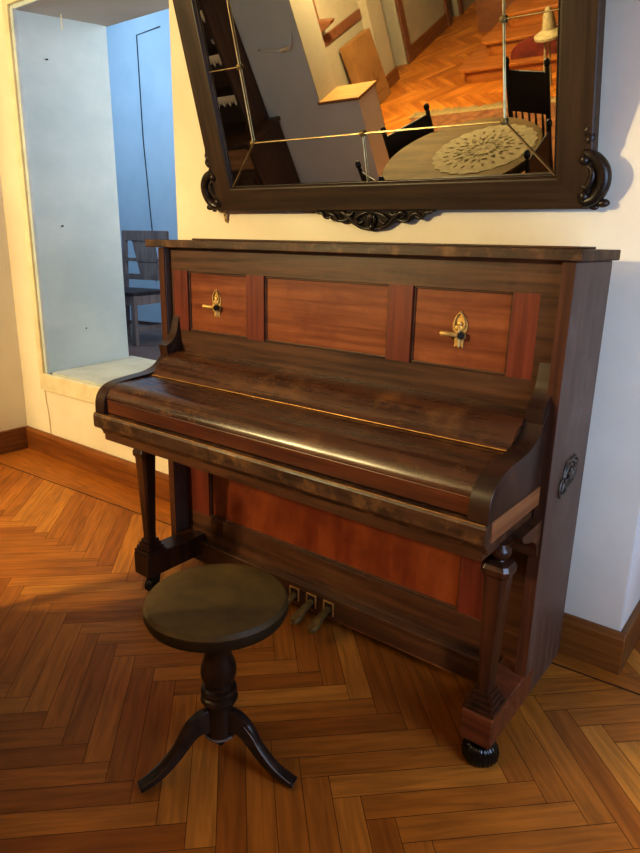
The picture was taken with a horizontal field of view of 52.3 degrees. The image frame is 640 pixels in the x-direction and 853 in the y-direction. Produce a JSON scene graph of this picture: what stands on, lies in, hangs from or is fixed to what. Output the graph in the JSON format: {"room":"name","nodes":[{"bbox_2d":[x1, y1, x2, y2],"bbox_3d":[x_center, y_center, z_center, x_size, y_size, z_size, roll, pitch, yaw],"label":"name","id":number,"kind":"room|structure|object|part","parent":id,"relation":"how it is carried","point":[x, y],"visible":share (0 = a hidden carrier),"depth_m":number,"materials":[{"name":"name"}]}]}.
{"room":"music room","nodes":[
{"label":"music room","id":0,"kind":"room"},
{"bbox_2d":[0,176,26,430],"bbox_3d":[-2.038,-1.148,3.421,0.200,2.750,0.670,13,20,36],"label":"wall","id":1,"kind":"structure","parent":0,"point":[12,400],"depth_m":3.79,"materials":[{"name":"white paint"}]},
{"bbox_2d":[0,426,27,454],"bbox_3d":[-1.983,0.132,3.706,0.022,0.135,0.648,13,20,36],"label":"baseboard","id":2,"kind":"structure","parent":1,"relation":"attached to","point":[11,440],"depth_m":3.88,"materials":[{"name":"brown wood"}]},
{"bbox_2d":[16,10,128,371],"bbox_3d":[-1.371,-1.297,3.708,0.044,1.905,0.639,8,17,23],"label":"wall","id":3,"kind":"structure","parent":0,"point":[67,95],"depth_m":3.69,"materials":[{"name":"paint"}]},
{"bbox_2d":[16,0,168,26],"bbox_3d":[-0.912,-2.070,3.134,1.325,0.106,0.647,13,20,36],"label":"ceiling","id":4,"kind":"structure","parent":0,"point":[106,13],"depth_m":3.32,"materials":[{"name":"paint"}]},
{"bbox_2d":[106,9,177,322],"bbox_3d":[-1.222,-2.204,4.991,7.900,3.250,2.200,13,20,36],"label":"wall","id":5,"kind":"structure","parent":0,"point":[154,49],"depth_m":6.55,"materials":[{"name":"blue paint"}]},
{"bbox_2d":[136,26,159,230],"bbox_3d":[-1.666,-2.656,6.533,0.355,2.355,0.009,13,20,36],"label":"wire","id":6,"kind":"object","parent":5,"relation":"attached to","point":[158,26],"visible":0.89,"depth_m":6.52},
{"bbox_2d":[128,323,162,359],"bbox_3d":[-1.290,-0.627,5.563,7.700,0.100,1.959,13,20,36],"label":"floor","id":7,"kind":"structure","parent":0,"point":[149,340],"depth_m":5.68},
{"bbox_2d":[121,230,168,345],"bbox_3d":[-1.682,-1.238,5.757,0.510,0.956,0.507,9,18,25],"label":"chair","id":8,"kind":"object","parent":7,"relation":"on","point":[147,259],"visible":0.54,"depth_m":5.85,"materials":[{"name":"grey wood"}]},
{"bbox_3d":[-1.799,-1.320,6.043,0.040,0.951,0.075,9,18,25],"label":"leg","id":9,"kind":"part","parent":8,"relation":"part of","materials":[{"name":"grey wood"}]},
{"bbox_3d":[-1.573,-0.896,5.539,0.040,0.420,0.040,9,18,25],"label":"leg","id":10,"kind":"part","parent":8,"relation":"part of","materials":[{"name":"grey wood"}]},
{"bbox_3d":[-1.691,-1.193,5.752,0.510,0.030,0.470,9,18,25],"label":"seat","id":11,"kind":"part","parent":8,"relation":"part of","materials":[{"name":"brown wood"}]},
{"bbox_3d":[-1.588,-1.359,5.920,0.470,0.050,0.020,9,18,25],"label":"rail","id":12,"kind":"part","parent":8,"relation":"part of","materials":[{"name":"grey wood"}]},
{"bbox_3d":[-1.581,-1.505,5.888,0.470,0.030,0.020,9,18,25],"label":"rail","id":13,"kind":"part","parent":8,"relation":"part of","materials":[{"name":"grey wood"}]},
{"bbox_3d":[-1.571,-1.710,5.841,0.510,0.090,0.030,9,18,25],"label":"rail","id":14,"kind":"part","parent":8,"relation":"part of","materials":[{"name":"grey wood"}]},
{"bbox_3d":[-1.376,-1.256,5.848,0.040,0.951,0.075,9,18,25],"label":"leg","id":15,"kind":"part","parent":8,"relation":"part of","materials":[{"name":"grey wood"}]},
{"bbox_2d":[0,448,639,852],"bbox_3d":[-2.390,1.315,-0.219,8.054,0.003,11.222,13,20,36],"label":"floor","id":16,"kind":"structure","parent":0,"point":[368,729],"depth_m":1.72,"materials":[{"name":"brown wood"}]},
{"bbox_2d":[137,564,296,792],"bbox_3d":[-0.236,0.610,1.538,0.367,0.462,0.359,13,20,36],"label":"stool","id":17,"kind":"object","parent":16,"relation":"on","point":[213,610],"visible":1,"depth_m":1.51,"materials":[{"name":"black wood"}]},
{"bbox_3d":[-0.343,0.763,1.547,0.184,0.159,0.029,-8,18,-28],"label":"leg","id":18,"kind":"part","parent":17,"relation":"part of","materials":[{"name":"brown wood"}]},
{"bbox_3d":[-0.238,0.393,1.498,0.330,0.022,0.330,13,20,36],"label":"seat","id":19,"kind":"part","parent":17,"relation":"part of","materials":[{"name":"brown wood"}]},
{"bbox_3d":[-0.142,0.764,1.559,0.184,0.159,0.029,8,17,22],"label":"leg","id":20,"kind":"part","parent":17,"relation":"part of","materials":[{"name":"brown wood"}]},
{"bbox_2d":[93,238,620,767],"bbox_3d":[-0.035,0.080,1.996,1.486,1.249,0.611,13,20,36],"label":"upright piano","id":21,"kind":"object","parent":16,"relation":"on","point":[395,435],"visible":1,"depth_m":1.76,"materials":[{"name":"brown wood"}]},
{"bbox_3d":[-0.624,-0.168,2.213,0.047,0.194,0.302,13,20,36],"label":"arm","id":22,"kind":"part","parent":21,"relation":"part of","materials":[{"name":"brown wood"}]},
{"bbox_3d":[-0.609,0.258,2.304,0.080,0.396,0.080,13,20,36],"label":"leg","id":23,"kind":"part","parent":21,"relation":"part of","materials":[{"name":"brown wood"}]},
{"bbox_3d":[-0.467,-0.096,2.505,0.030,1.142,0.290,13,20,36],"label":"panel","id":24,"kind":"part","parent":21,"relation":"part of","materials":[{"name":"brown wood"}]},
{"bbox_2d":[202,289,220,317],"bbox_3d":[-0.360,-0.409,2.163,0.062,0.094,0.033,13,20,36],"label":"candle sconce","id":25,"kind":"object","parent":21,"relation":"attached to","point":[212,305],"depth_m":2.17,"materials":[{"name":"gold metal"}]},
{"bbox_3d":[-0.334,-0.409,2.173,0.277,0.202,0.016,13,20,36],"label":"panel","id":26,"kind":"part","parent":21,"relation":"part of","materials":[{"name":"brown wood"}]},
{"bbox_3d":[-0.194,0.101,1.748,1.373,0.050,0.029,13,20,36],"label":"moulding","id":27,"kind":"part","parent":21,"relation":"part of","materials":[{"name":"brown wood"}]},
{"bbox_3d":[-0.180,0.134,1.776,1.362,0.030,0.042,13,20,36],"label":"under moulding","id":28,"kind":"part","parent":21,"relation":"part of","materials":[{"name":"brown wood"}]},
{"bbox_3d":[0.014,-0.328,1.914,0.454,0.202,0.016,13,20,36],"label":"panel","id":29,"kind":"part","parent":21,"relation":"part of","materials":[{"name":"brown wood"}]},
{"bbox_3d":[0.002,0.326,2.157,1.029,0.220,0.014,13,20,36],"label":"panel","id":30,"kind":"part","parent":21,"relation":"part of","materials":[{"name":"brown wood"}]},
{"bbox_3d":[0.031,0.315,2.123,1.354,0.472,0.030,13,20,36],"label":"frame","id":31,"kind":"part","parent":21,"relation":"part of","materials":[{"name":"brown wood"}]},
{"bbox_3d":[0.019,-0.325,1.907,1.354,0.354,0.030,13,20,36],"label":"frame","id":32,"kind":"part","parent":21,"relation":"part of","materials":[{"name":"brown wood"}]},
{"bbox_3d":[0.071,-0.533,1.946,1.486,0.026,0.305,13,20,36],"label":"lid","id":33,"kind":"part","parent":21,"relation":"part of","materials":[{"name":"brown wood"}]},
{"bbox_2d":[439,311,467,347],"bbox_3d":[0.338,-0.245,1.646,0.062,0.094,0.033,13,20,36],"label":"candle sconce","id":34,"kind":"object","parent":21,"relation":"attached to","point":[453,333],"depth_m":1.65,"materials":[{"name":"gold metal"}]},
{"bbox_3d":[0.359,-0.248,1.658,0.272,0.202,0.016,13,20,36],"label":"panel","id":35,"kind":"part","parent":21,"relation":"part of","materials":[{"name":"brown wood"}]},
{"bbox_3d":[0.408,0.495,1.548,0.080,0.396,0.080,13,20,36],"label":"leg","id":36,"kind":"part","parent":21,"relation":"part of","materials":[{"name":"brown wood"}]},
{"bbox_3d":[0.420,0.075,1.438,0.047,0.194,0.302,13,20,36],"label":"arm","id":37,"kind":"part","parent":21,"relation":"part of","materials":[{"name":"brown wood"}]},
{"bbox_3d":[0.432,0.187,1.489,0.053,0.048,0.310,13,20,36],"label":"moulding","id":38,"kind":"part","parent":21,"relation":"part of","materials":[{"name":"brown wood"}]},
{"bbox_3d":[0.636,0.126,1.667,0.012,0.097,0.128,13,20,36],"label":"carved handle","id":39,"kind":"part","parent":21,"relation":"part of","materials":[{"name":"metal"}]},
{"bbox_3d":[0.625,0.158,1.694,0.030,1.142,0.290,13,20,36],"label":"panel","id":40,"kind":"part","parent":21,"relation":"part of","materials":[{"name":"brown wood"}]},
{"bbox_2d":[0,0,639,630],"bbox_3d":[-0.292,-0.972,2.928,3.598,2.750,0.650,13,20,36],"label":"wall","id":41,"kind":"structure","parent":0,"point":[609,502],"depth_m":1.95,"materials":[{"name":"beige paint"}]},
{"bbox_2d":[9,0,50,373],"bbox_3d":[-1.071,-1.075,3.102,1.173,1.831,0.022,13,20,36],"label":"trim","id":42,"kind":"structure","parent":41,"relation":"attached to","point":[13,16],"depth_m":3.39,"materials":[{"name":"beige paint"}]},
{"bbox_2d":[44,390,50,433],"bbox_3d":[-1.575,-0.093,3.766,0.028,0.280,0.004,13,20,36],"label":"cable","id":43,"kind":"object","parent":41,"relation":"attached to","point":[44,390],"visible":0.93,"depth_m":3.76,"materials":[{"name":"beige paint"}]},
{"bbox_2d":[2,0,100,403],"bbox_3d":[-1.098,-1.063,3.113,1.225,1.998,0.025,13,20,36],"label":"trim","id":44,"kind":"structure","parent":41,"relation":"attached to","point":[74,389],"depth_m":3.46,"materials":[{"name":"beige paint"}]},
{"bbox_2d":[50,356,156,386],"bbox_3d":[-0.926,-0.266,3.655,1.295,0.030,0.650,13,20,36],"label":"sill","id":45,"kind":"structure","parent":41,"relation":"attached to","point":[97,374],"depth_m":3.78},
{"bbox_2d":[25,426,626,674],"bbox_3d":[-0.436,0.375,2.966,3.420,0.135,0.022,13,20,36],"label":"baseboard","id":46,"kind":"structure","parent":41,"relation":"attached to","point":[600,646],"depth_m":3.20,"materials":[{"name":"brown wood"}]},
{"bbox_2d":[173,0,611,231],"bbox_3d":[0.103,-1.108,1.961,1.525,0.992,0.324,13,20,35],"label":"wall mirror","id":47,"kind":"object","parent":41,"relation":"attached to","point":[372,115],"visible":1,"depth_m":1.95,"materials":[{"name":"brown wood"}]},
{"bbox_3d":[-0.330,-1.227,2.240,0.142,0.004,0.004,13,36,35],"label":"gilt rod","id":48,"kind":"part","parent":47,"relation":"part of","materials":[{"name":"gold metal"}]},
{"bbox_3d":[-0.378,-0.843,2.587,0.013,0.067,0.003,13,36,35],"label":"hanging plate","id":49,"kind":"part","parent":47,"relation":"part of","materials":[{"name":"gold metal"}]},
{"bbox_3d":[-0.273,-1.214,2.199,0.005,0.480,0.005,13,36,35],"label":"gilt rod","id":50,"kind":"part","parent":47,"relation":"part of","materials":[{"name":"gold metal"}]},
{"bbox_3d":[-0.284,-0.957,2.391,0.145,0.148,0.004,13,36,35],"label":"gilt rod","id":51,"kind":"part","parent":47,"relation":"part of","materials":[{"name":"gold metal"}]},
{"bbox_3d":[0.143,-0.858,2.084,0.004,0.146,0.004,13,36,35],"label":"gilt rod","id":52,"kind":"part","parent":47,"relation":"part of","materials":[{"name":"gold metal"}]},
{"bbox_3d":[0.102,-1.132,1.938,1.233,0.792,0.005,13,36,35],"label":"glass","id":53,"kind":"part","parent":47,"relation":"part of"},
{"bbox_3d":[0.133,-0.921,2.049,0.929,0.005,0.005,13,36,35],"label":"gilt rod","id":54,"kind":"part","parent":47,"relation":"part of","materials":[{"name":"gold metal"}]},
{"bbox_3d":[0.169,-0.764,2.150,1.410,0.088,0.048,13,36,35],"label":"frame rail","id":55,"kind":"part","parent":47,"relation":"part of","materials":[{"name":"wood"}]},
{"bbox_3d":[0.468,-1.042,1.667,0.005,0.480,0.005,13,36,35],"label":"gilt rod","id":56,"kind":"part","parent":47,"relation":"part of","materials":[{"name":"gold metal"}]},
{"bbox_3d":[0.571,-0.759,1.778,0.150,0.143,0.003,7,17,20],"label":"gilt rod","id":57,"kind":"part","parent":47,"relation":"part of","materials":[{"name":"gold metal"}]},
{"bbox_3d":[0.525,-1.029,1.626,0.142,0.004,0.004,13,36,35],"label":"gilt rod","id":58,"kind":"part","parent":47,"relation":"part of","materials":[{"name":"gold metal"}]},
{"bbox_2d":[619,510,639,631],"bbox_3d":[1.415,-0.737,2.228,0.004,2.750,1.579,13,20,36],"label":"wall corner reveal","id":59,"kind":"structure","parent":0,"point":[632,596],"depth_m":1.97,"materials":[{"name":"white paint"}]},
{"bbox_2d":[620,600,639,671],"bbox_3d":[1.398,0.522,2.579,0.020,0.135,1.580,13,20,36],"label":"baseboard","id":60,"kind":"structure","parent":59,"relation":"attached to","point":[631,628],"depth_m":2.03,"materials":[{"name":"brown wood"}]}
]}

